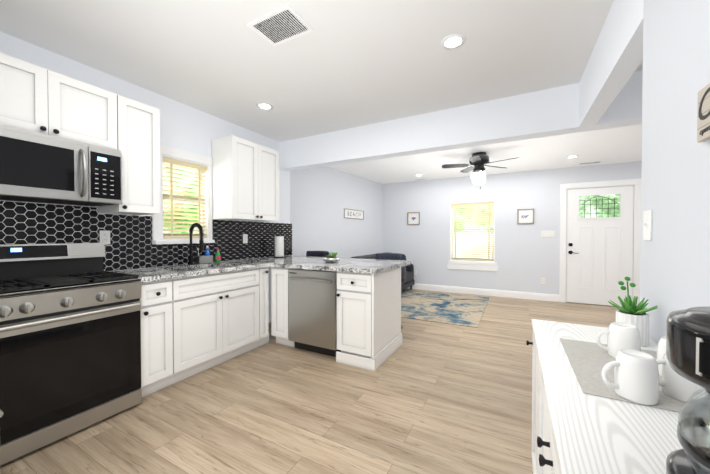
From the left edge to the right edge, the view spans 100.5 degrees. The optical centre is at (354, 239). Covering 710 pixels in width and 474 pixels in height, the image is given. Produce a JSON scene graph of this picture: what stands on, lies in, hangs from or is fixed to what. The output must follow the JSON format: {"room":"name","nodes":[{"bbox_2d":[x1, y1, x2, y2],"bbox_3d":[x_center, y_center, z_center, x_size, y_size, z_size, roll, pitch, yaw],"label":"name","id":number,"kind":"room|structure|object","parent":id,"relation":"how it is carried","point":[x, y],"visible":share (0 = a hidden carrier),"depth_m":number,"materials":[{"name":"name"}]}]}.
{"room":"kitchen","nodes":[
{"label":"kitchen","id":0,"kind":"room"},
{"bbox_2d":[0,31,289,314],"bbox_3d":[-2.115,-0.100,2.576,0.160,2.570,4.450,0,1,28],"label":"wall","id":1,"kind":"structure","parent":0,"point":[183,127],"depth_m":2.93,"materials":[{"name":"white paint"}]},
{"bbox_2d":[0,53,116,149],"bbox_3d":[-2.121,-0.882,1.983,0.380,0.430,0.756,0,1,28],"label":"upper cabinet","id":2,"kind":"object","parent":1,"relation":"attached to","point":[36,98],"visible":0.98,"depth_m":1.94,"materials":[{"name":"white wood"}]},
{"bbox_2d":[0,125,121,206],"bbox_3d":[-2.082,-0.460,1.968,0.468,0.407,0.754,0,1,28],"label":"microwave","id":3,"kind":"object","parent":2,"relation":"attached to","point":[35,167],"visible":1,"depth_m":1.91,"materials":[{"name":"silver metal"}]},
{"bbox_2d":[98,95,160,214],"bbox_3d":[-1.867,-0.658,2.455,0.380,0.890,0.303,0,1,28],"label":"upper cabinet","id":4,"kind":"object","parent":1,"relation":"attached to","point":[138,134],"visible":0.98,"depth_m":2.38,"materials":[{"name":"white wood"}]},
{"bbox_2d":[0,201,291,270],"bbox_3d":[-1.714,-0.004,3.137,0.008,0.532,3.153,0,1,28],"label":"tile backsplash","id":5,"kind":"structure","parent":1,"relation":"attached to","point":[130,246],"depth_m":2.58,"materials":[{"name":"black tile"}]},
{"bbox_2d":[100,230,109,244],"bbox_3d":[-2.075,-0.013,2.452,0.008,0.116,0.072,0,1,28],"label":"outlet","id":6,"kind":"object","parent":5,"relation":"attached to","point":[105,237],"visible":0.92,"depth_m":2.45,"materials":[{"name":"white plastic"}]},
{"bbox_2d":[243,234,247,242],"bbox_3d":[-1.385,-0.004,3.728,0.008,0.116,0.072,0,1,28],"label":"outlet","id":7,"kind":"object","parent":5,"relation":"attached to","point":[245,238],"visible":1,"depth_m":3.73,"materials":[{"name":"white plastic"}]},
{"bbox_2d":[152,145,214,243],"bbox_3d":[-1.809,-0.431,3.075,0.220,0.950,0.617,0,1,28],"label":"window","id":8,"kind":"structure","parent":1,"relation":"in","point":[157,219],"depth_m":3.06,"materials":[{"name":"white wood"}]},
{"bbox_2d":[163,157,206,238],"bbox_3d":[-1.780,-0.406,3.095,0.072,0.796,0.476,0,1,28],"label":"window blind","id":9,"kind":"object","parent":8,"relation":"attached to","point":[184,165],"visible":0.83,"depth_m":3.07,"materials":[{"name":"beige"}]},
{"bbox_2d":[211,135,278,221],"bbox_3d":[-1.278,-0.672,3.545,0.380,0.890,0.715,0,1,28],"label":"upper cabinet","id":10,"kind":"object","parent":1,"relation":"attached to","point":[245,180],"visible":1,"depth_m":3.31,"materials":[{"name":"white wood"}]},
{"bbox_2d":[0,288,618,473],"bbox_3d":[1.124,1.243,2.738,6.200,0.120,7.790,0,1,28],"label":"floor","id":11,"kind":"structure","parent":0,"point":[427,397],"depth_m":2.01,"materials":[{"name":"brown wood"}]},
{"bbox_2d":[0,243,141,465],"bbox_3d":[-1.956,0.615,1.914,0.698,1.158,0.754,0,1,28],"label":"range","id":12,"kind":"object","parent":11,"relation":"on","point":[70,338],"visible":1,"depth_m":1.80,"materials":[{"name":"silver metal"}]},
{"bbox_2d":[139,267,268,396],"bbox_3d":[-1.493,0.745,2.870,0.660,0.874,1.358,0,1,28],"label":"base cabinet","id":13,"kind":"object","parent":11,"relation":"on","point":[192,326],"visible":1,"depth_m":2.54,"materials":[{"name":"white wood"}]},
{"bbox_2d":[269,267,294,346],"bbox_3d":[-0.676,0.737,3.472,0.265,0.874,0.620,0,1,28],"label":"base cabinet","id":14,"kind":"object","parent":11,"relation":"on","point":[278,277],"depth_m":3.22,"materials":[{"name":"white wood"}]},
{"bbox_2d":[109,255,313,282],"bbox_3d":[-1.268,0.281,3.283,0.660,0.040,2.308,0,1,28],"label":"countertop","id":15,"kind":"structure","parent":14,"relation":"on","point":[233,265],"depth_m":2.87,"materials":[{"name":"grey stone"}]},
{"bbox_2d":[188,223,203,264],"bbox_3d":[-1.593,0.050,2.992,0.224,0.428,0.096,0,1,28],"label":"faucet","id":16,"kind":"object","parent":15,"relation":"on","point":[201,242],"visible":1,"depth_m":2.97,"materials":[{"name":"black metal"}]},
{"bbox_2d":[195,246,212,263],"bbox_3d":[-1.617,0.167,3.159,0.075,0.190,0.166,0,1,28],"label":"sink caddy","id":17,"kind":"object","parent":15,"relation":"on","point":[207,258],"visible":1,"depth_m":3.15,"materials":[{"name":"silver metal"}]},
{"bbox_2d":[215,248,220,262],"bbox_3d":[-1.516,0.179,3.267,0.048,0.162,0.070,0,1,28],"label":"dish soap bottle","id":18,"kind":"object","parent":15,"relation":"on","point":[217,257],"visible":1,"depth_m":3.25,"materials":[{"name":"green plastic"}]},
{"bbox_2d":[274,233,284,257],"bbox_3d":[-1.036,0.081,4.046,0.150,0.340,0.150,0,1,28],"label":"paper towel holder","id":19,"kind":"object","parent":15,"relation":"on","point":[279,246],"visible":1,"depth_m":4.00,"materials":[{"name":"white paper"}]},
{"bbox_2d":[270,257,410,273],"bbox_3d":[-0.121,0.280,3.381,1.263,0.040,1.045,0,1,28],"label":"countertop","id":20,"kind":"structure","parent":14,"relation":"on","point":[353,265],"depth_m":3.07,"materials":[{"name":"grey stone"}]},
{"bbox_2d":[323,252,340,262],"bbox_3d":[-0.263,0.204,3.334,0.200,0.110,0.200,0,1,28],"label":"succulent bowl","id":21,"kind":"object","parent":20,"relation":"on","point":[331,259],"visible":1,"depth_m":3.28,"materials":[{"name":"white ceramic"}]},
{"bbox_2d":[288,268,340,356],"bbox_3d":[-0.317,0.739,3.231,0.584,0.866,0.634,0,1,28],"label":"dishwasher","id":22,"kind":"object","parent":11,"relation":"on","point":[312,310],"visible":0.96,"depth_m":2.98,"materials":[{"name":"silver metal"}]},
{"bbox_2d":[306,251,329,256],"bbox_3d":[-0.625,0.674,4.542,0.479,0.972,0.480,0,1,28],"label":"bar stool","id":23,"kind":"object","parent":11,"relation":"on","point":[318,253],"visible":0.15,"depth_m":4.69,"materials":[{"name":"black metal"}]},
{"bbox_2d":[336,268,396,370],"bbox_3d":[0.128,0.743,3.031,0.377,0.874,0.632,0,1,28],"label":"base cabinet","id":24,"kind":"object","parent":11,"relation":"on","point":[369,335],"depth_m":2.78,"materials":[{"name":"white wood"}]},
{"bbox_2d":[375,253,405,328],"bbox_3d":[0.439,0.682,3.944,0.479,0.972,0.480,0,1,28],"label":"bar stool","id":25,"kind":"object","parent":11,"relation":"on","point":[392,256],"visible":0.04,"depth_m":4.04,"materials":[{"name":"black metal"}]},
{"bbox_2d":[401,290,488,327],"bbox_3d":[1.350,1.147,5.224,1.730,0.010,2.120,0,1,28],"label":"rug","id":26,"kind":"object","parent":11,"relation":"on","point":[459,310],"visible":0.79,"depth_m":4.95,"materials":[{"name":"fabric"}]},
{"bbox_2d":[351,252,414,289],"bbox_3d":[0.504,0.720,5.893,0.850,0.824,2.060,0,1,28],"label":"sofa","id":27,"kind":"object","parent":26,"relation":"on","point":[409,281],"visible":0.23,"depth_m":6.17,"materials":[{"name":"black"}]},
{"bbox_2d":[526,319,709,473],"bbox_3d":[0.641,0.810,0.626,0.437,0.800,1.749,0,1,28],"label":"sideboard","id":28,"kind":"object","parent":11,"relation":"on","point":[576,429],"visible":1,"depth_m":0.68,"materials":[{"name":"white wood"}]},
{"bbox_2d":[560,338,685,412],"bbox_3d":[0.851,0.404,0.914,0.308,0.002,0.470,0,1,28],"label":"placemat","id":29,"kind":"object","parent":28,"relation":"on","point":[588,361],"visible":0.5,"depth_m":0.90,"materials":[{"name":"beige fabric"}]},
{"bbox_2d":[595,322,640,357],"bbox_3d":[0.901,0.346,1.017,0.121,0.110,0.085,0,1,28],"label":"mug","id":30,"kind":"object","parent":29,"relation":"on","point":[620,335],"visible":0.9,"depth_m":0.99,"materials":[{"name":"white ceramic"}]},
{"bbox_2d":[601,349,658,404],"bbox_3d":[0.709,0.350,0.768,0.117,0.110,0.085,0,1,28],"label":"mug","id":31,"kind":"object","parent":29,"relation":"on","point":[636,376],"visible":1,"depth_m":0.73,"materials":[{"name":"white ceramic"}]},
{"bbox_2d":[657,336,665,376],"bbox_3d":[0.955,0.349,0.852,0.121,0.110,0.085,0,1,28],"label":"mug","id":32,"kind":"object","parent":29,"relation":"on","point":[661,350],"visible":0.06,"depth_m":0.87,"materials":[{"name":"white ceramic"}]},
{"bbox_2d":[656,353,702,401],"bbox_3d":[0.834,0.350,0.769,0.122,0.110,0.085,0,1,28],"label":"mug","id":33,"kind":"object","parent":29,"relation":"on","point":[673,384],"visible":0.42,"depth_m":0.75,"materials":[{"name":"white ceramic"}]},
{"bbox_2d":[608,277,657,345],"bbox_3d":[1.084,0.276,1.156,0.147,0.253,0.140,0,1,28],"label":"ribbed planter","id":34,"kind":"object","parent":28,"relation":"on","point":[633,313],"visible":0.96,"depth_m":1.13,"materials":[{"name":"white ceramic"}]},
{"bbox_2d":[666,306,709,473],"bbox_3d":[0.629,0.263,0.419,0.262,0.297,0.228,0,1,28],"label":"coffee maker","id":35,"kind":"object","parent":28,"relation":"on","point":[688,343],"visible":0.83,"depth_m":0.45,"materials":[{"name":"black plastic"}]},
{"bbox_2d":[677,388,709,473],"bbox_3d":[0.600,0.297,0.415,0.189,0.148,0.224,0,1,28],"label":"coffee carafe","id":36,"kind":"object","parent":35,"relation":"on","point":[693,428],"visible":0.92,"depth_m":0.46,"materials":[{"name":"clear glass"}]},
{"bbox_2d":[0,0,642,141],"bbox_3d":[0.318,-1.428,1.214,6.200,0.120,4.400,0,1,28],"label":"ceiling","id":37,"kind":"structure","parent":0,"point":[345,64],"depth_m":2.17,"materials":[{"name":"white paint"}]},
{"bbox_2d":[256,102,272,109],"bbox_3d":[-0.942,-1.388,3.090,0.170,0.006,0.170,0,1,28],"label":"recessed light","id":38,"kind":"object","parent":37,"relation":"in","point":[265,106],"visible":1,"depth_m":3.09,"materials":[{"name":"white plastic"}]},
{"bbox_2d":[247,4,313,46],"bbox_3d":[-0.482,-1.372,1.917,0.345,0.008,0.245,0,1,28],"label":"ceiling vent","id":39,"kind":"object","parent":37,"relation":"in","point":[286,23],"visible":1,"depth_m":1.90,"materials":[{"name":"white metal"}]},
{"bbox_2d":[441,33,465,49],"bbox_3d":[0.685,-1.375,2.062,0.170,0.006,0.170,0,1,28],"label":"recessed light","id":40,"kind":"object","parent":37,"relation":"in","point":[453,41],"visible":1,"depth_m":2.06,"materials":[{"name":"white plastic"}]},
{"bbox_2d":[280,70,642,170],"bbox_3d":[1.412,-1.196,3.029,5.600,0.390,0.170,0,1,28],"label":"cross beam","id":41,"kind":"structure","parent":37,"relation":"attached to","point":[544,113],"depth_m":3.08,"materials":[{"name":"white paint"}]},
{"bbox_2d":[290,166,381,257],"bbox_3d":[-0.194,-0.142,5.885,0.160,2.570,3.220,0,1,33],"label":"wall","id":42,"kind":"structure","parent":0,"point":[321,198],"depth_m":5.42,"materials":[{"name":"white paint"}]},
{"bbox_2d":[344,208,363,219],"bbox_3d":[-0.017,-0.503,5.988,0.020,0.185,0.720,0,1,33],"label":"sign","id":43,"kind":"object","parent":42,"relation":"attached to","point":[353,214],"visible":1,"depth_m":5.96,"materials":[{"name":"white wood"}]},
{"bbox_2d":[327,124,641,183],"bbox_3d":[2.171,-1.406,4.640,6.200,0.250,3.390,0,1,28],"label":"ceiling","id":44,"kind":"structure","parent":0,"point":[623,144],"depth_m":4.64,"materials":[{"name":"white paint"}]},
{"bbox_2d":[442,152,518,188],"bbox_3d":[1.837,-1.012,4.393,1.045,0.530,1.008,0,1,28],"label":"ceiling fan","id":45,"kind":"object","parent":44,"relation":"hanging from","point":[478,161],"visible":1,"depth_m":4.36,"materials":[{"name":"black metal"}]},
{"bbox_2d":[578,161,601,164],"bbox_3d":[3.952,-1.279,4.969,0.300,0.006,0.120,0,1,28],"label":"ceiling vent","id":46,"kind":"object","parent":44,"relation":"in","point":[589,162],"visible":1,"depth_m":4.94,"materials":[{"name":"white metal"}]},
{"bbox_2d":[382,161,641,298],"bbox_3d":[2.873,-0.143,5.953,6.200,2.570,0.160,0,1,28],"label":"wall","id":47,"kind":"structure","parent":0,"point":[527,257],"depth_m":5.86,"materials":[{"name":"white paint"}]},
{"bbox_2d":[407,212,419,224],"bbox_3d":[1.325,-0.467,6.681,0.285,0.285,0.025,0,1,28],"label":"framed picture","id":48,"kind":"object","parent":47,"relation":"attached to","point":[413,218],"visible":1,"depth_m":6.69,"materials":[{"name":"white paper"}]},
{"bbox_2d":[447,199,497,270],"bbox_3d":[2.448,-0.085,6.167,0.980,1.440,0.190,0,1,28],"label":"window","id":49,"kind":"structure","parent":47,"relation":"in","point":[474,265],"depth_m":6.10,"materials":[{"name":"white wood"}]},
{"bbox_2d":[451,202,493,260],"bbox_3d":[2.429,-0.150,6.135,0.831,1.186,0.072,0,1,28],"label":"window blind","id":50,"kind":"object","parent":49,"relation":"attached to","point":[470,211],"visible":0.94,"depth_m":6.12,"materials":[{"name":"beige plastic"}]},
{"bbox_2d":[407,283,558,301],"bbox_3d":[3.029,1.079,5.784,5.350,0.132,0.015,0,1,28],"label":"baseboard","id":51,"kind":"structure","parent":47,"relation":"attached to","point":[511,294],"depth_m":5.95,"materials":[{"name":"white wood"}]},
{"bbox_2d":[517,209,533,223],"bbox_3d":[3.255,-0.434,5.636,0.275,0.285,0.025,0,1,28],"label":"framed picture","id":52,"kind":"object","parent":47,"relation":"attached to","point":[525,216],"visible":1,"depth_m":5.64,"materials":[{"name":"white paper"}]},
{"bbox_2d":[540,278,544,283],"bbox_3d":[3.510,0.778,5.524,0.072,0.116,0.008,0,1,28],"label":"outlet","id":53,"kind":"object","parent":47,"relation":"attached to","point":[542,280],"visible":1,"depth_m":5.52,"materials":[{"name":"white plastic"}]},
{"bbox_2d":[541,231,554,236],"bbox_3d":[3.574,-0.095,5.474,0.203,0.093,0.016,0,1,28],"label":"light switch","id":54,"kind":"object","parent":47,"relation":"attached to","point":[547,233],"visible":1,"depth_m":5.47,"materials":[{"name":"white plastic"}]},
{"bbox_2d":[566,186,633,306],"bbox_3d":[4.235,0.127,5.137,0.907,2.040,0.100,0,1,28],"label":"front door","id":55,"kind":"structure","parent":47,"relation":"in","point":[599,258],"depth_m":5.14,"materials":[{"name":"white wood"}]},
{"bbox_2d":[559,178,640,307],"bbox_3d":[4.264,0.076,5.191,1.119,2.152,0.182,0,1,28],"label":"door frame","id":56,"kind":"structure","parent":47,"relation":"attached to","point":[636,183],"depth_m":5.09,"materials":[{"name":"white wood"}]},
{"bbox_2d":[579,0,643,126],"bbox_3d":[1.683,-1.182,1.933,0.120,0.390,1.500,0,1,28],"label":"header beam","id":57,"kind":"structure","parent":0,"point":[615,60],"depth_m":1.79,"materials":[{"name":"white paint"}]},
{"bbox_2d":[640,0,709,342],"bbox_3d":[0.677,-0.068,0.087,0.120,2.570,2.730,0,1,28],"label":"wall","id":58,"kind":"structure","parent":0,"point":[675,250],"depth_m":1.04,"materials":[{"name":"white paint"}]},
{"bbox_2d":[643,210,651,239],"bbox_3d":[1.223,-0.058,1.242,0.016,0.125,0.075,0,1,28],"label":"light switch","id":59,"kind":"object","parent":58,"relation":"attached to","point":[647,226],"visible":0.98,"depth_m":1.23,"materials":[{"name":"white plastic"}]},
{"bbox_2d":[697,83,709,142],"bbox_3d":[0.890,-0.358,0.627,0.019,0.150,0.560,0,1,28],"label":"coffee sign","id":60,"kind":"object","parent":58,"relation":"attached to","point":[703,122],"visible":1,"depth_m":0.85,"materials":[{"name":"beige wood"}]},
{"label":"outside","id":61,"kind":"structure","parent":0,"visible":0},
{"bbox_2d":[163,166,198,232],"bbox_3d":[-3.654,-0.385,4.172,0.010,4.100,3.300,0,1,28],"label":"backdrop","id":62,"kind":"structure","parent":61,"point":[180,203],"depth_m":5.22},
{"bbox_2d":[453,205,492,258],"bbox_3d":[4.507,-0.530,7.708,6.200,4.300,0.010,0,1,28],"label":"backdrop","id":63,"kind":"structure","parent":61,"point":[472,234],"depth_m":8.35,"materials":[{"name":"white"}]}
]}

